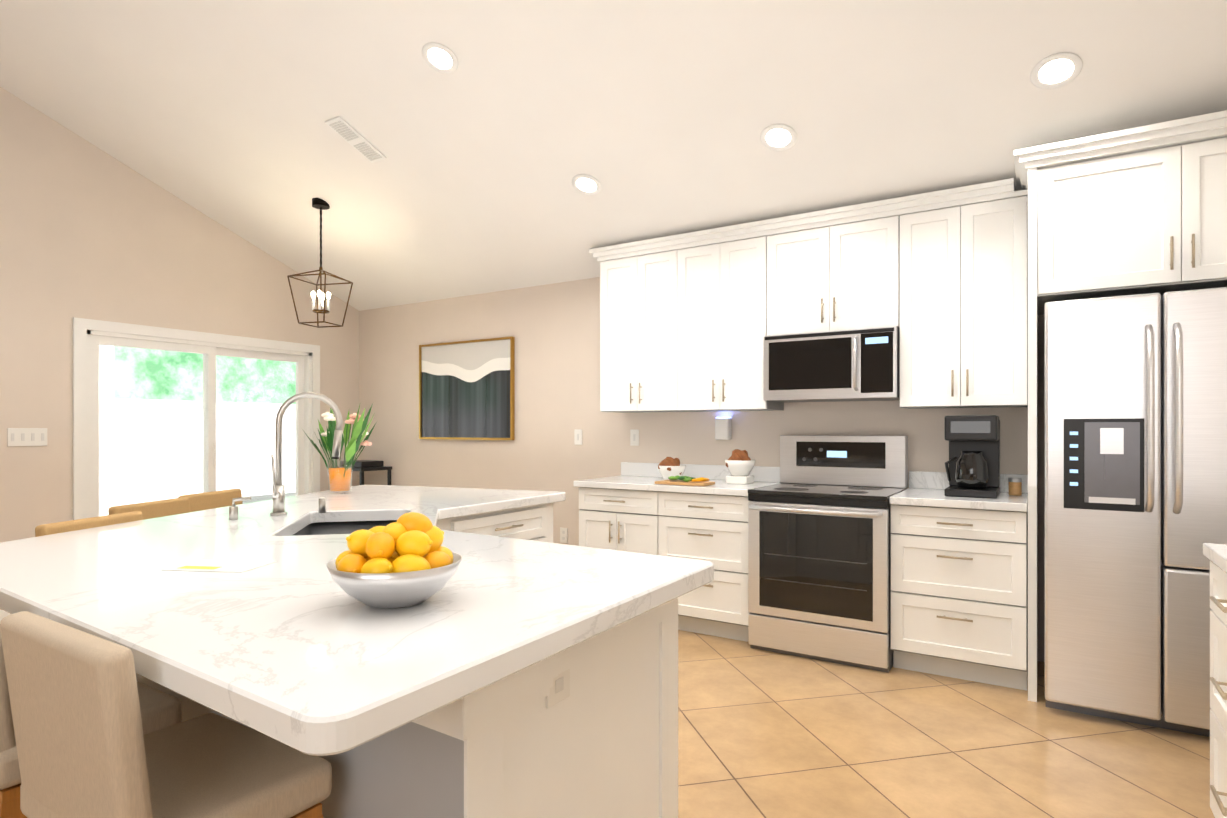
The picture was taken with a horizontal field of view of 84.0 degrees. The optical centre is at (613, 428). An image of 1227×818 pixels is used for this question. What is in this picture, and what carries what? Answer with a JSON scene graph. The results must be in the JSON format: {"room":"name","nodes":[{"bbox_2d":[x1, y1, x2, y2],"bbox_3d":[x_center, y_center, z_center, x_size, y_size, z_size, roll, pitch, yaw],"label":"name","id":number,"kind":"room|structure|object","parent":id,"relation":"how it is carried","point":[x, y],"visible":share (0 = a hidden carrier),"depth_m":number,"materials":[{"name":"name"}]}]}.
{"room":"kitchen","nodes":[
{"label":"kitchen","id":0,"kind":"room"},
{"bbox_2d":[0,87,358,609],"bbox_3d":[-4.853,-0.853,3.134,0.120,4.246,8.600,0,0,32],"label":"wall","id":1,"kind":"structure","parent":0,"point":[88,230],"depth_m":4.81,"materials":[{"name":"paint"}]},
{"bbox_2d":[0,610,9,621],"bbox_3d":[-5.424,1.225,2.094,0.013,0.090,6.228,0,0,32],"label":"baseboard","id":2,"kind":"structure","parent":1,"relation":"attached to","point":[3,613],"depth_m":4.41,"materials":[{"name":"white wood"}]},
{"bbox_2d":[7,428,46,445],"bbox_3d":[-3.897,0.060,4.530,0.009,0.115,0.206,0,0,32],"label":"switch plate","id":3,"kind":"object","parent":1,"relation":"attached to","point":[26,436],"depth_m":4.53,"materials":[{"name":"white plastic"}]},
{"bbox_2d":[73,317,319,519],"bbox_3d":[-3.303,0.250,5.585,0.142,2.040,1.910,0,0,32],"label":"door frame","id":4,"kind":"structure","parent":1,"relation":"attached to","point":[90,336],"depth_m":5.41,"materials":[{"name":"white wood"}]},
{"bbox_2d":[0,0,1226,310],"bbox_3d":[-1.930,-2.070,1.301,7.020,1.912,8.840,0,0,32],"label":"ceiling","id":5,"kind":"structure","parent":0,"point":[654,118],"depth_m":3.67,"materials":[{"name":"paint"}]},
{"bbox_2d":[287,198,352,327],"bbox_3d":[-2.147,-1.213,5.002,0.320,0.916,0.320,0,0,14],"label":"pendant lantern","id":6,"kind":"object","parent":5,"relation":"hanging from","point":[320,204],"visible":0.98,"depth_m":4.99,"materials":[{"name":"black metal"}]},
{"bbox_2d":[325,116,386,162],"bbox_3d":[-1.594,-1.783,4.227,0.140,0.142,0.348,0,0,32],"label":"ceiling vent","id":7,"kind":"object","parent":5,"relation":"in","point":[353,137],"visible":0.98,"depth_m":4.21,"materials":[{"name":"white metal"}]},
{"bbox_2d":[422,42,457,72],"bbox_3d":[-0.884,-1.885,3.476,0.188,0.073,0.176,0,0,32],"label":"recessed light","id":8,"kind":"object","parent":5,"relation":"in","point":[438,57],"visible":1,"depth_m":3.47,"materials":[{"name":"white plastic"}]},
{"bbox_2d":[572,174,600,194],"bbox_3d":[-0.167,-1.501,4.207,0.188,0.073,0.176,0,0,32],"label":"recessed light","id":9,"kind":"object","parent":5,"relation":"in","point":[586,184],"visible":1,"depth_m":4.20,"materials":[{"name":"white plastic"}]},
{"bbox_2d":[760,124,796,150],"bbox_3d":[0.856,-1.509,3.542,0.188,0.073,0.176,0,0,32],"label":"recessed light","id":10,"kind":"object","parent":5,"relation":"in","point":[777,137],"visible":1,"depth_m":3.54,"materials":[{"name":"white plastic"}]},
{"bbox_2d":[1030,52,1082,88],"bbox_3d":[1.876,-1.513,2.890,0.188,0.073,0.176,0,0,32],"label":"recessed light","id":11,"kind":"object","parent":5,"relation":"in","point":[1056,70],"visible":1,"depth_m":2.88,"materials":[{"name":"white plastic"}]},
{"bbox_2d":[27,630,1214,817],"bbox_3d":[-1.930,1.310,1.300,7.020,0.080,8.840,0,0,32],"label":"floor","id":12,"kind":"structure","parent":0,"point":[764,734],"depth_m":2.69,"materials":[{"name":"tile"}]},
{"bbox_2d":[35,511,142,536],"bbox_3d":[-1.712,0.795,2.430,0.375,0.949,0.448,0,0,9],"label":"stool","id":13,"kind":"object","parent":12,"relation":"on","point":[69,526],"visible":0.12,"depth_m":2.41,"materials":[{"name":"beige wood"}]},
{"bbox_2d":[0,632,180,817],"bbox_3d":[-1.261,0.795,1.520,0.448,0.949,0.375,0,0,32],"label":"stool","id":14,"kind":"object","parent":12,"relation":"on","point":[159,709],"visible":0.31,"depth_m":1.31,"materials":[{"name":"fabric"}]},
{"bbox_2d":[108,497,189,519],"bbox_3d":[-1.863,0.795,2.962,0.375,0.949,0.448,0,0,9],"label":"stool","id":15,"kind":"object","parent":12,"relation":"on","point":[160,508],"visible":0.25,"depth_m":2.99,"materials":[{"name":"beige wood"}]},
{"bbox_2d":[0,611,331,817],"bbox_3d":[-0.795,0.795,1.228,0.448,0.949,0.375,0,0,32],"label":"stool","id":16,"kind":"object","parent":12,"relation":"on","point":[86,747],"visible":1,"depth_m":1.11,"materials":[{"name":"fabric"}]},
{"bbox_2d":[178,488,242,511],"bbox_3d":[-1.873,0.795,3.424,0.375,0.949,0.448,0,0,9],"label":"stool","id":17,"kind":"object","parent":12,"relation":"on","point":[209,500],"visible":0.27,"depth_m":3.42,"materials":[{"name":"beige wood"}]},
{"bbox_2d":[338,460,391,484],"bbox_3d":[-2.353,0.788,6.376,0.430,0.965,0.350,0,0,32],"label":"side table","id":18,"kind":"object","parent":12,"relation":"on","point":[361,466],"visible":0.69,"depth_m":6.26,"materials":[{"name":"black plastic"}]},
{"bbox_2d":[181,600,677,817],"bbox_3d":[-0.687,0.833,2.637,2.446,0.873,2.192,0,0,32],"label":"kitchen island","id":19,"kind":"object","parent":12,"relation":"on","point":[591,731],"depth_m":1.35,"materials":[{"name":"white wood"}]},
{"bbox_2d":[0,485,713,763],"bbox_3d":[-0.864,0.373,2.629,2.826,0.047,2.540,0,0,32],"label":"island countertop","id":20,"kind":"structure","parent":19,"relation":"on","point":[279,650],"depth_m":1.37,"materials":[{"name":"white stone"}]},
{"bbox_2d":[160,559,276,571],"bbox_3d":[-0.999,0.348,1.732,0.220,0.001,0.140,0,0,7],"label":"paper","id":21,"kind":"object","parent":20,"relation":"on","point":[217,565],"visible":1,"depth_m":1.73,"materials":[{"name":"white paper"}]},
{"bbox_2d":[228,392,342,519],"bbox_3d":[-1.289,0.102,2.699,0.211,0.496,0.361,0,0,32],"label":"faucet","id":22,"kind":"object","parent":20,"relation":"on","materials":[{"name":"metal"}]},
{"bbox_2d":[303,404,376,493],"bbox_3d":[-1.435,0.104,3.682,0.378,0.490,0.344,0,0,32],"label":"flower vase","id":23,"kind":"object","parent":20,"relation":"on","point":[339,478],"visible":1,"depth_m":3.63,"materials":[{"name":"orange ceramic"}]},
{"bbox_2d":[326,512,461,607],"bbox_3d":[-0.436,0.260,1.367,0.260,0.178,0.260,0,0,32],"label":"fruit bowl","id":24,"kind":"object","parent":20,"relation":"on","point":[406,559],"visible":1,"depth_m":1.29,"materials":[{"name":"silver metal"}]},
{"bbox_2d":[574,486,657,554],"bbox_3d":[0.181,0.832,4.694,0.610,0.875,0.602,0,0,32],"label":"base cabinet","id":25,"kind":"object","parent":12,"relation":"on","point":[620,520],"depth_m":4.42,"materials":[{"name":"white wood"}]},
{"bbox_2d":[658,490,749,641],"bbox_3d":[0.698,0.832,4.370,0.610,0.875,0.602,0,0,32],"label":"base cabinet","id":26,"kind":"object","parent":12,"relation":"on","point":[713,528],"depth_m":4.09,"materials":[{"name":"white wood"}]},
{"bbox_2d":[574,474,779,497],"bbox_3d":[0.422,0.374,4.525,1.238,0.039,0.632,0,0,32],"label":"countertop","id":27,"kind":"structure","parent":26,"relation":"on","point":[625,481],"depth_m":4.30,"materials":[{"name":"white stone"}]},
{"bbox_2d":[658,457,685,479],"bbox_3d":[0.398,0.274,4.657,0.197,0.161,0.196,0,0,32],"label":"bread bowl","id":28,"kind":"object","parent":27,"relation":"on","point":[668,467],"visible":0.94,"depth_m":4.59,"materials":[{"name":"white ceramic"}]},
{"bbox_2d":[655,475,714,485],"bbox_3d":[0.450,0.328,4.305,0.340,0.052,0.180,0,0,32],"label":"cutting board","id":29,"kind":"object","parent":27,"relation":"on","point":[688,481],"visible":1,"depth_m":4.25,"materials":[{"name":"brown wood"}]},
{"bbox_2d":[725,449,754,483],"bbox_3d":[0.812,0.244,4.374,0.196,0.221,0.196,0,0,32],"label":"bread bowl","id":30,"kind":"object","parent":27,"relation":"on","point":[739,464],"visible":1,"depth_m":4.31,"materials":[{"name":"white ceramic"}]},
{"bbox_2d":[748,435,907,672],"bbox_3d":[1.241,0.658,3.948,0.754,1.225,0.721,0,0,32],"label":"range","id":31,"kind":"object","parent":12,"relation":"on","point":[819,551],"visible":0.98,"depth_m":3.74,"materials":[{"name":"silver metal"}]},
{"bbox_2d":[889,502,1027,690],"bbox_3d":[1.859,0.832,3.642,0.610,0.875,0.602,0,0,32],"label":"base cabinet","id":32,"kind":"object","parent":12,"relation":"on","point":[959,587],"depth_m":3.38,"materials":[{"name":"white wood"}]},
{"bbox_2d":[890,486,1027,513],"bbox_3d":[1.852,0.374,3.628,0.609,0.039,0.632,0,0,32],"label":"countertop","id":33,"kind":"structure","parent":32,"relation":"on","point":[914,495],"depth_m":3.41,"materials":[{"name":"white stone"}]},
{"bbox_2d":[944,415,999,498],"bbox_3d":[1.900,0.144,3.607,0.243,0.419,0.302,0,0,32],"label":"coffee maker","id":34,"kind":"object","parent":33,"relation":"on","point":[973,469],"visible":1,"depth_m":3.51,"materials":[{"name":"black plastic"}]},
{"bbox_2d":[1008,478,1021,495],"bbox_3d":[2.121,0.309,3.600,0.062,0.090,0.062,0,0,32],"label":"spice jar","id":35,"kind":"object","parent":33,"relation":"on","point":[1015,486],"visible":1,"depth_m":3.58,"materials":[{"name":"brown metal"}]},
{"bbox_2d":[1014,110,1226,701],"bbox_3d":[2.523,-0.009,3.160,1.131,2.558,0.712,0,0,32],"label":"cabinet","id":36,"kind":"object","parent":12,"relation":"on","point":[1136,210],"visible":0.98,"depth_m":3.01,"materials":[{"name":"white wood"}]},
{"bbox_2d":[1045,287,1226,736],"bbox_3d":[2.481,0.355,3.077,0.905,1.830,0.843,0,0,32],"label":"refrigerator","id":37,"kind":"object","parent":12,"relation":"on","point":[1135,452],"visible":1,"depth_m":2.86,"materials":[{"name":"silver metal"}]},
{"bbox_2d":[1204,555,1226,817],"bbox_3d":[1.922,0.832,1.659,0.627,0.876,0.620,0,0,32],"label":"base cabinet","id":38,"kind":"object","parent":12,"relation":"on","point":[1218,575],"depth_m":1.98,"materials":[{"name":"white wood"}]},
{"bbox_2d":[1203,543,1226,566],"bbox_3d":[1.482,0.374,0.967,0.637,0.040,2.300,0,0,32],"label":"countertop","id":39,"kind":"structure","parent":38,"relation":"on","point":[1218,552],"depth_m":1.99,"materials":[{"name":"white stone"}]},
{"bbox_2d":[359,277,1044,661],"bbox_3d":[0.387,0.030,4.994,7.020,2.480,0.120,0,0,32],"label":"wall","id":40,"kind":"structure","parent":0,"point":[553,329],"depth_m":5.43,"materials":[{"name":"paint"}]},
{"bbox_2d":[419,337,514,439],"bbox_3d":[-1.303,-0.330,5.961,1.110,0.860,0.032,0,0,32],"label":"framed artwork","id":41,"kind":"object","parent":40,"relation":"attached to","point":[466,390],"visible":0.96,"depth_m":5.93,"materials":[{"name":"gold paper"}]},
{"bbox_2d":[560,527,567,542],"bbox_3d":[-0.395,0.850,5.405,0.072,0.120,0.008,0,0,32],"label":"switch plate","id":42,"kind":"object","parent":40,"relation":"attached to","point":[563,531],"depth_m":5.40,"materials":[{"name":"white plastic"}]},
{"bbox_2d":[574,429,581,444],"bbox_3d":[-0.277,0.070,5.331,0.072,0.120,0.009,0,0,32],"label":"switch plate","id":43,"kind":"object","parent":40,"relation":"attached to","point":[577,432],"depth_m":5.33,"materials":[{"name":"white plastic"}]},
{"bbox_2d":[630,429,638,445],"bbox_3d":[0.155,0.070,5.060,0.072,0.120,0.009,0,0,32],"label":"switch plate","id":44,"kind":"object","parent":40,"relation":"attached to","point":[634,433],"depth_m":5.06,"materials":[{"name":"white plastic"}]},
{"bbox_2d":[597,242,676,412],"bbox_3d":[0.251,-0.660,4.806,0.610,1.090,0.337,0,0,32],"label":"upper cabinet","id":45,"kind":"object","parent":40,"relation":"attached to","point":[638,288],"depth_m":4.65,"materials":[{"name":"white wood"}]},
{"bbox_2d":[715,417,731,439],"bbox_3d":[0.749,0.003,4.650,0.100,0.155,0.072,0,0,32],"label":"speaker","id":46,"kind":"object","parent":40,"relation":"attached to","point":[723,428],"visible":1,"depth_m":4.62},
{"bbox_2d":[677,230,772,411],"bbox_3d":[0.768,-0.660,4.482,0.610,1.090,0.337,0,0,32],"label":"upper cabinet","id":47,"kind":"object","parent":40,"relation":"attached to","point":[690,320],"depth_m":4.33,"materials":[{"name":"white wood"}]},
{"bbox_2d":[622,462,1027,493],"bbox_3d":[1.166,0.305,4.419,2.611,0.099,0.021,0,0,32],"label":"backsplash","id":48,"kind":"structure","parent":40,"relation":"attached to","point":[928,480],"depth_m":4.52,"materials":[{"name":"white stone"}]},
{"bbox_2d":[769,206,900,410],"bbox_3d":[1.348,-0.660,4.118,0.760,1.090,0.337,0,0,32],"label":"upper cabinet","id":49,"kind":"object","parent":40,"relation":"attached to","point":[843,273],"depth_m":3.95,"materials":[{"name":"white wood"}]},
{"bbox_2d":[763,326,899,402],"bbox_3d":[1.317,-0.362,4.070,0.752,0.391,0.452,0,0,32],"label":"microwave","id":50,"kind":"object","parent":49,"relation":"attached to","point":[862,364],"visible":1,"depth_m":3.90,"materials":[{"name":"silver metal"}]},
{"bbox_2d":[901,189,1027,408],"bbox_3d":[1.929,-0.660,3.754,0.610,1.090,0.337,0,0,32],"label":"upper cabinet","id":51,"kind":"object","parent":40,"relation":"attached to","point":[964,261],"depth_m":3.60,"materials":[{"name":"white wood"}]},
{"label":"outside","id":52,"kind":"structure","parent":0,"visible":0},
{"bbox_2d":[99,345,295,515],"bbox_3d":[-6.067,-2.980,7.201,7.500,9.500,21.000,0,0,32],"label":"door glass","id":53,"kind":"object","parent":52,"point":[161,472],"depth_m":11.92,"materials":[{"name":"glass"}]}
]}

